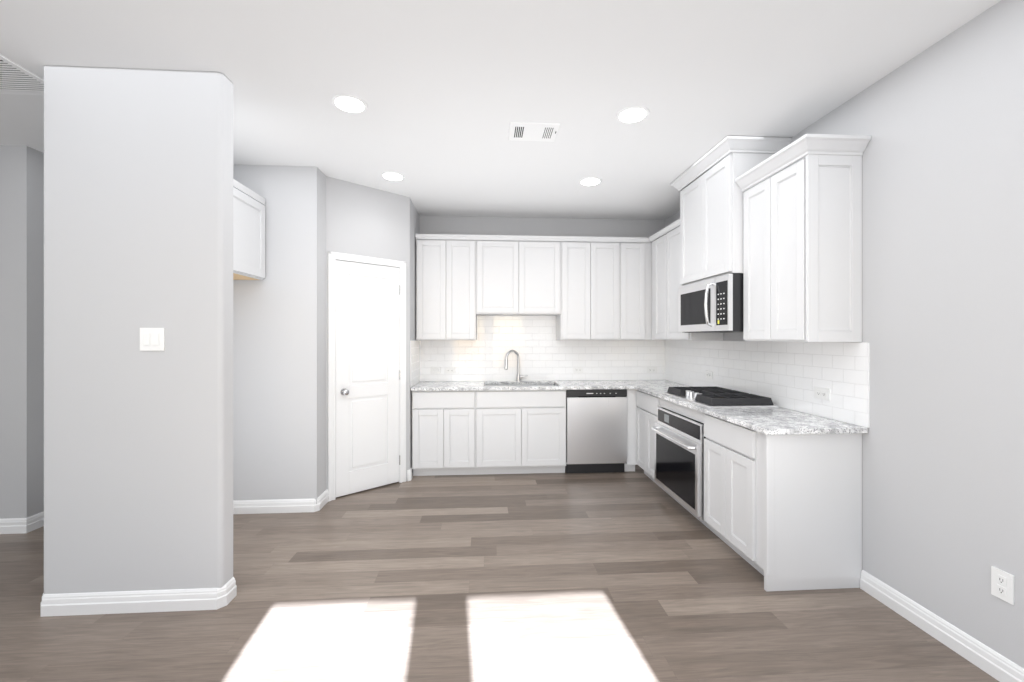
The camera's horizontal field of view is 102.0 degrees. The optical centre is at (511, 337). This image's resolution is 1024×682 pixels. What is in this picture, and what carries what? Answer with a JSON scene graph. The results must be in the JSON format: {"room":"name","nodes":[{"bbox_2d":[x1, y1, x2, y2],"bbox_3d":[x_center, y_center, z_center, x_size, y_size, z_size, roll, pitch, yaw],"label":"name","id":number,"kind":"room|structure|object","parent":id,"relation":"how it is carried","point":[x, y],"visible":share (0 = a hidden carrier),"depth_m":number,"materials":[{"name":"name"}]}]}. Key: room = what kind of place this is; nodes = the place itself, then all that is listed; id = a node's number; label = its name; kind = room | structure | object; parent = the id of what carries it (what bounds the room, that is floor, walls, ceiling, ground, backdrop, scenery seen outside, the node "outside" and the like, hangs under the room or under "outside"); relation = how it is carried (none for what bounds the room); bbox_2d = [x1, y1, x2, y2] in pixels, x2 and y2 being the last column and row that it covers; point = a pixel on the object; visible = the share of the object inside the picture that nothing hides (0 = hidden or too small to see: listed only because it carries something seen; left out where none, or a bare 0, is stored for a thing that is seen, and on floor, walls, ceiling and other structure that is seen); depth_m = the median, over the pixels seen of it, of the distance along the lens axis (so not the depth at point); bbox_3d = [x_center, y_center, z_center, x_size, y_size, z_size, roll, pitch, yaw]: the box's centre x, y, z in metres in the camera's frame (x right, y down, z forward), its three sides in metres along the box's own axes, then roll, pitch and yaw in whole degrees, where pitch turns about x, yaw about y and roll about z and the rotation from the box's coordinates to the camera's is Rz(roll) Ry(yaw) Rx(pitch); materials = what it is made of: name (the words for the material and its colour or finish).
{"room":"kitchen","nodes":[
{"label":"kitchen","id":0,"kind":"room"},
{"bbox_2d":[0,145,43,518],"bbox_3d":[-5.154,0.010,2.939,3.325,2.780,0.120,0,0,-4],"label":"wall","id":1,"kind":"structure","parent":0,"point":[21,331],"depth_m":2.96,"materials":[{"name":"grey paint"}]},
{"bbox_2d":[0,515,35,533],"bbox_3d":[-5.067,1.349,2.876,3.192,0.103,0.017,0,0,-4],"label":"baseboard","id":2,"kind":"structure","parent":1,"relation":"attached to","point":[9,525],"depth_m":2.97,"materials":[{"name":"white paint"}]},
{"bbox_2d":[28,511,43,532],"bbox_3d":[-3.572,1.349,4.382,0.017,0.103,2.800,0,0,-4],"label":"baseboard","id":3,"kind":"structure","parent":1,"relation":"attached to","point":[34,522],"depth_m":3.03,"materials":[{"name":"white paint"}]},
{"bbox_2d":[44,65,232,593],"bbox_3d":[-1.948,0.010,2.183,0.877,2.780,0.115,0,0,-4],"label":"wall","id":4,"kind":"structure","parent":0,"point":[138,235],"depth_m":2.13,"materials":[{"name":"grey paint"}]},
{"bbox_2d":[41,580,235,616],"bbox_3d":[-1.934,1.349,2.130,0.890,0.103,0.042,0,0,-4],"label":"baseboard","id":5,"kind":"structure","parent":4,"relation":"attached to","point":[116,602],"depth_m":2.11,"materials":[{"name":"white paint"}]},
{"bbox_2d":[140,328,164,350],"bbox_3d":[-1.846,0.008,2.127,0.118,0.117,0.010,0,0,-4],"label":"light switch","id":6,"kind":"object","parent":4,"relation":"attached to","point":[152,339],"visible":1,"depth_m":2.12,"materials":[{"name":"white plastic"}]},
{"bbox_2d":[233,165,419,503],"bbox_3d":[-1.695,0.010,4.056,1.379,2.780,1.430,0,0,-4],"label":"wall","id":7,"kind":"structure","parent":0,"point":[314,216],"depth_m":3.32,"materials":[{"name":"grey paint"}]},
{"bbox_2d":[233,179,264,279],"bbox_3d":[-2.119,-0.782,2.773,0.378,0.651,1.060,0,0,-4],"label":"upper cabinet","id":8,"kind":"object","parent":7,"relation":"attached to","point":[248,238],"visible":0.27,"depth_m":3.08,"materials":[{"name":"white paint"}]},
{"bbox_2d":[233,492,323,513],"bbox_3d":[-1.931,1.349,3.326,0.748,0.103,0.039,0,0,-4],"label":"baseboard","id":9,"kind":"structure","parent":7,"relation":"attached to","point":[276,505],"depth_m":3.31,"materials":[{"name":"white paint"}]},
{"bbox_2d":[328,251,405,500],"bbox_3d":[-1.320,0.331,3.813,0.729,2.139,0.065,0,0,-43],"label":"door frame","id":10,"kind":"structure","parent":7,"relation":"attached to","point":[333,257],"depth_m":3.58,"materials":[{"name":"white paint"}]},
{"bbox_2d":[336,260,399,496],"bbox_3d":[-1.313,0.356,3.804,0.499,2.063,0.421,0,0,-4],"label":"pantry door","id":11,"kind":"structure","parent":7,"relation":"in","point":[367,377],"depth_m":3.79,"materials":[{"name":"white paint"}]},
{"bbox_2d":[410,340,421,387],"bbox_3d":[-1.022,0.261,4.394,0.008,0.468,0.560,0,0,-4],"label":"tile backsplash","id":12,"kind":"structure","parent":7,"relation":"attached to","point":[415,345],"depth_m":4.37,"materials":[{"name":"white tile"}]},
{"bbox_2d":[0,465,998,681],"bbox_3d":[-2.342,1.450,2.206,8.845,0.100,7.540,0,0,-4],"label":"floor","id":13,"kind":"structure","parent":0,"point":[637,575],"depth_m":2.13,"materials":[{"name":"brown wood"}]},
{"bbox_2d":[412,390,483,475],"bbox_3d":[-0.664,0.964,4.426,0.702,0.872,0.578,0,0,-4],"label":"base cabinet","id":14,"kind":"object","parent":13,"relation":"on","point":[472,432],"depth_m":4.14,"materials":[{"name":"white paint"}]},
{"bbox_2d":[411,380,679,390],"bbox_3d":[0.400,0.510,4.476,2.838,0.030,0.599,0,0,-4],"label":"countertop","id":15,"kind":"structure","parent":14,"relation":"on","point":[583,384],"depth_m":4.30,"materials":[{"name":"grey stone"}]},
{"bbox_2d":[504,350,527,380],"bbox_3d":[0.047,0.315,4.673,0.272,0.357,0.151,0,0,-4],"label":"faucet","id":16,"kind":"object","parent":15,"relation":"on","point":[518,376],"visible":0.96,"depth_m":4.70,"materials":[{"name":"grey metal"}]},
{"bbox_2d":[484,384,556,385],"bbox_3d":[0.095,0.635,4.470,0.824,0.216,0.452,0,0,-4],"label":"sink basin","id":17,"kind":"object","parent":15,"relation":"in","point":[521,385],"depth_m":4.69,"materials":[{"name":"silver metal"}]},
{"bbox_2d":[484,401,565,473],"bbox_3d":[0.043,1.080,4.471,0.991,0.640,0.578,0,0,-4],"label":"base cabinet","id":18,"kind":"object","parent":13,"relation":"on","point":[521,437],"depth_m":4.19,"materials":[{"name":"white paint"}]},
{"bbox_2d":[565,389,626,472],"bbox_3d":[0.852,0.966,4.517,0.622,0.868,0.572,0,0,-4],"label":"dishwasher","id":19,"kind":"object","parent":13,"relation":"on","point":[596,430],"visible":0.88,"depth_m":4.24,"materials":[{"name":"silver metal"}]},
{"bbox_2d":[624,389,637,470],"bbox_3d":[1.490,0.964,4.573,0.651,0.872,0.558,0,0,-4],"label":"base cabinet","id":20,"kind":"object","parent":13,"relation":"on","point":[630,464],"depth_m":4.28,"materials":[{"name":"white paint"}]},
{"bbox_2d":[636,390,699,493],"bbox_3d":[1.572,0.964,4.019,0.558,0.872,0.553,0,0,-4],"label":"base cabinet","id":21,"kind":"object","parent":13,"relation":"on","point":[646,411],"depth_m":3.94,"materials":[{"name":"white paint"}]},
{"bbox_2d":[651,407,705,519],"bbox_3d":[1.550,0.964,3.355,0.610,0.681,0.760,0,0,-4],"label":"wall oven","id":22,"kind":"object","parent":21,"relation":"in","point":[679,457],"visible":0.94,"depth_m":3.22,"materials":[{"name":"black glass"}]},
{"bbox_2d":[700,412,851,585],"bbox_3d":[1.656,0.964,2.693,0.558,0.872,0.566,0,0,-4],"label":"base cabinet","id":23,"kind":"object","parent":13,"relation":"on","point":[782,512],"depth_m":2.31,"materials":[{"name":"white paint"}]},
{"bbox_2d":[635,384,867,434],"bbox_3d":[1.605,0.510,3.248,0.588,0.030,1.980,0,0,-4],"label":"countertop","id":24,"kind":"structure","parent":23,"relation":"on","point":[773,420],"depth_m":2.54,"materials":[{"name":"grey stone"}]},
{"bbox_2d":[663,386,777,407],"bbox_3d":[1.615,0.463,3.309,0.506,0.063,0.769,0,0,-4],"label":"gas cooktop","id":25,"kind":"object","parent":24,"relation":"in","point":[714,397],"visible":1,"depth_m":3.07,"materials":[{"name":"black metal"}]},
{"bbox_2d":[0,0,1000,219],"bbox_3d":[-2.342,-1.430,2.206,8.845,0.100,7.540,0,0,-4],"label":"ceiling","id":26,"kind":"structure","parent":0,"point":[447,91],"depth_m":2.17,"materials":[{"name":"white paint"}]},
{"bbox_2d":[0,54,43,94],"bbox_3d":[-2.881,-1.375,2.017,0.785,0.008,0.632,0,0,-4],"label":"ceiling vent","id":27,"kind":"object","parent":26,"relation":"in","point":[16,78],"visible":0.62,"depth_m":2.21,"materials":[{"name":"white metal"}]},
{"bbox_2d":[331,94,367,112],"bbox_3d":[-0.957,-1.376,2.447,0.200,0.008,0.200,0,0,-4],"label":"recessed light","id":28,"kind":"object","parent":26,"relation":"in","point":[348,103],"visible":1,"depth_m":2.43,"materials":[{"name":"white paint"}]},
{"bbox_2d":[381,171,404,180],"bbox_3d":[-1.017,-1.376,3.543,0.200,0.008,0.200,0,0,-4],"label":"recessed light","id":29,"kind":"object","parent":26,"relation":"in","point":[392,176],"visible":1,"depth_m":3.53,"materials":[{"name":"white paint"}]},
{"bbox_2d":[508,122,560,141],"bbox_3d":[0.144,-1.374,2.780,0.325,0.011,0.245,0,0,-4],"label":"ceiling vent","id":30,"kind":"object","parent":26,"relation":"in","point":[531,131],"visible":1,"depth_m":2.76,"materials":[{"name":"white metal"}]},
{"bbox_2d":[579,177,601,185],"bbox_3d":[0.692,-1.376,3.661,0.200,0.008,0.200,0,0,-4],"label":"recessed light","id":31,"kind":"object","parent":26,"relation":"in","point":[590,181],"visible":1,"depth_m":3.64,"materials":[{"name":"white paint"}]},
{"bbox_2d":[616,106,649,123],"bbox_3d":[0.747,-1.376,2.567,0.200,0.008,0.200,0,0,-4],"label":"recessed light","id":32,"kind":"object","parent":26,"relation":"in","point":[632,114],"visible":1,"depth_m":2.55,"materials":[{"name":"white paint"}]},
{"bbox_2d":[420,216,664,384],"bbox_3d":[0.373,0.010,4.843,2.850,2.780,0.120,0,0,-4],"label":"wall","id":33,"kind":"structure","parent":0,"point":[461,225],"depth_m":4.78,"materials":[{"name":"grey paint"}]},
{"bbox_2d":[415,234,651,339],"bbox_3d":[0.393,-0.532,4.607,2.836,1.112,0.350,0,0,-4],"label":"upper cabinet","id":34,"kind":"object","parent":33,"relation":"attached to","point":[590,288],"visible":1,"depth_m":4.45,"materials":[{"name":"white paint"}]},
{"bbox_2d":[422,315,661,380],"bbox_3d":[0.377,0.121,4.779,2.849,0.748,0.008,0,0,-4],"label":"tile backsplash","id":35,"kind":"structure","parent":33,"relation":"attached to","point":[542,357],"depth_m":4.77,"materials":[{"name":"white tile"}]},
{"bbox_2d":[430,367,440,372],"bbox_3d":[-0.866,0.368,4.691,0.115,0.070,0.010,0,0,-4],"label":"outlet","id":36,"kind":"object","parent":35,"relation":"attached to","point":[435,369],"visible":1,"depth_m":4.69,"materials":[{"name":"white plastic"}]},
{"bbox_2d":[445,367,454,372],"bbox_3d":[-0.701,0.368,4.702,0.115,0.070,0.008,0,0,-4],"label":"electrical outlet","id":37,"kind":"object","parent":35,"relation":"attached to","point":[449,369],"visible":1,"depth_m":4.70,"materials":[{"name":"white plastic"}]},
{"bbox_2d":[573,367,582,372],"bbox_3d":[0.766,0.372,4.796,0.115,0.070,0.008,0,0,-4],"label":"electrical outlet","id":38,"kind":"object","parent":35,"relation":"attached to","point":[577,369],"visible":1,"depth_m":4.79,"materials":[{"name":"white plastic"}]},
{"bbox_2d":[647,367,656,372],"bbox_3d":[1.635,0.376,4.851,0.115,0.070,0.008,0,0,-4],"label":"electrical outlet","id":39,"kind":"object","parent":35,"relation":"attached to","point":[651,369],"visible":1,"depth_m":4.85,"materials":[{"name":"white plastic"}]},
{"bbox_2d":[665,0,1023,667],"bbox_3d":[2.051,0.010,1.859,0.120,2.780,6.290,0,0,-4],"label":"wall","id":40,"kind":"structure","parent":0,"point":[941,122],"depth_m":1.89,"materials":[{"name":"grey paint"}]},
{"bbox_2d":[649,218,723,339],"bbox_3d":[1.677,-0.532,4.095,0.339,1.112,0.867,0,0,-4],"label":"upper cabinet","id":41,"kind":"object","parent":40,"relation":"attached to","point":[665,266],"visible":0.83,"depth_m":4.08,"materials":[{"name":"white paint"}]},
{"bbox_2d":[670,136,791,285],"bbox_3d":[1.669,-0.914,3.279,0.459,0.924,0.878,0,0,-4],"label":"upper cabinet","id":42,"kind":"object","parent":40,"relation":"attached to","point":[711,222],"visible":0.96,"depth_m":3.06,"materials":[{"name":"white paint"}]},
{"bbox_2d":[678,273,742,332],"bbox_3d":[1.659,-0.245,3.278,0.477,0.405,0.754,0,0,-4],"label":"microwave","id":43,"kind":"object","parent":42,"relation":"attached to","point":[713,305],"visible":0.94,"depth_m":3.08,"materials":[{"name":"silver metal"}]},
{"bbox_2d":[662,340,868,427],"bbox_3d":[1.878,0.261,3.566,0.008,0.468,2.580,0,0,-4],"label":"tile backsplash","id":44,"kind":"structure","parent":40,"relation":"attached to","point":[789,375],"depth_m":2.90,"materials":[{"name":"white tile"}]},
{"bbox_2d":[706,371,712,378],"bbox_3d":[1.849,0.348,3.895,0.008,0.070,0.115,0,0,-4],"label":"electrical outlet","id":45,"kind":"object","parent":44,"relation":"attached to","point":[709,374],"visible":1,"depth_m":3.88,"materials":[{"name":"white plastic"}]},
{"bbox_2d":[814,387,829,399],"bbox_3d":[1.932,0.348,2.588,0.008,0.070,0.115,0,0,-4],"label":"electrical outlet","id":46,"kind":"object","parent":44,"relation":"attached to","point":[821,393],"visible":1,"depth_m":2.58,"materials":[{"name":"white plastic"}]},
{"bbox_2d":[735,134,870,341],"bbox_3d":[1.756,-0.540,2.578,0.373,1.128,0.648,0,0,-4],"label":"upper cabinet","id":47,"kind":"object","parent":40,"relation":"attached to","point":[802,250],"visible":1,"depth_m":2.33,"materials":[{"name":"white paint"}]},
{"bbox_2d":[860,570,1023,681],"bbox_3d":[2.064,1.349,0.577,0.017,0.103,3.490,0,0,-4],"label":"baseboard","id":48,"kind":"structure","parent":40,"relation":"attached to","point":[989,661],"depth_m":1.89,"materials":[{"name":"white paint"}]},
{"bbox_2d":[991,566,1013,604],"bbox_3d":[1.997,1.008,1.690,0.008,0.117,0.072,0,0,-4],"label":"electrical outlet","id":49,"kind":"object","parent":40,"relation":"attached to","point":[1002,584],"visible":1,"depth_m":1.69,"materials":[{"name":"white plastic"}]}
]}

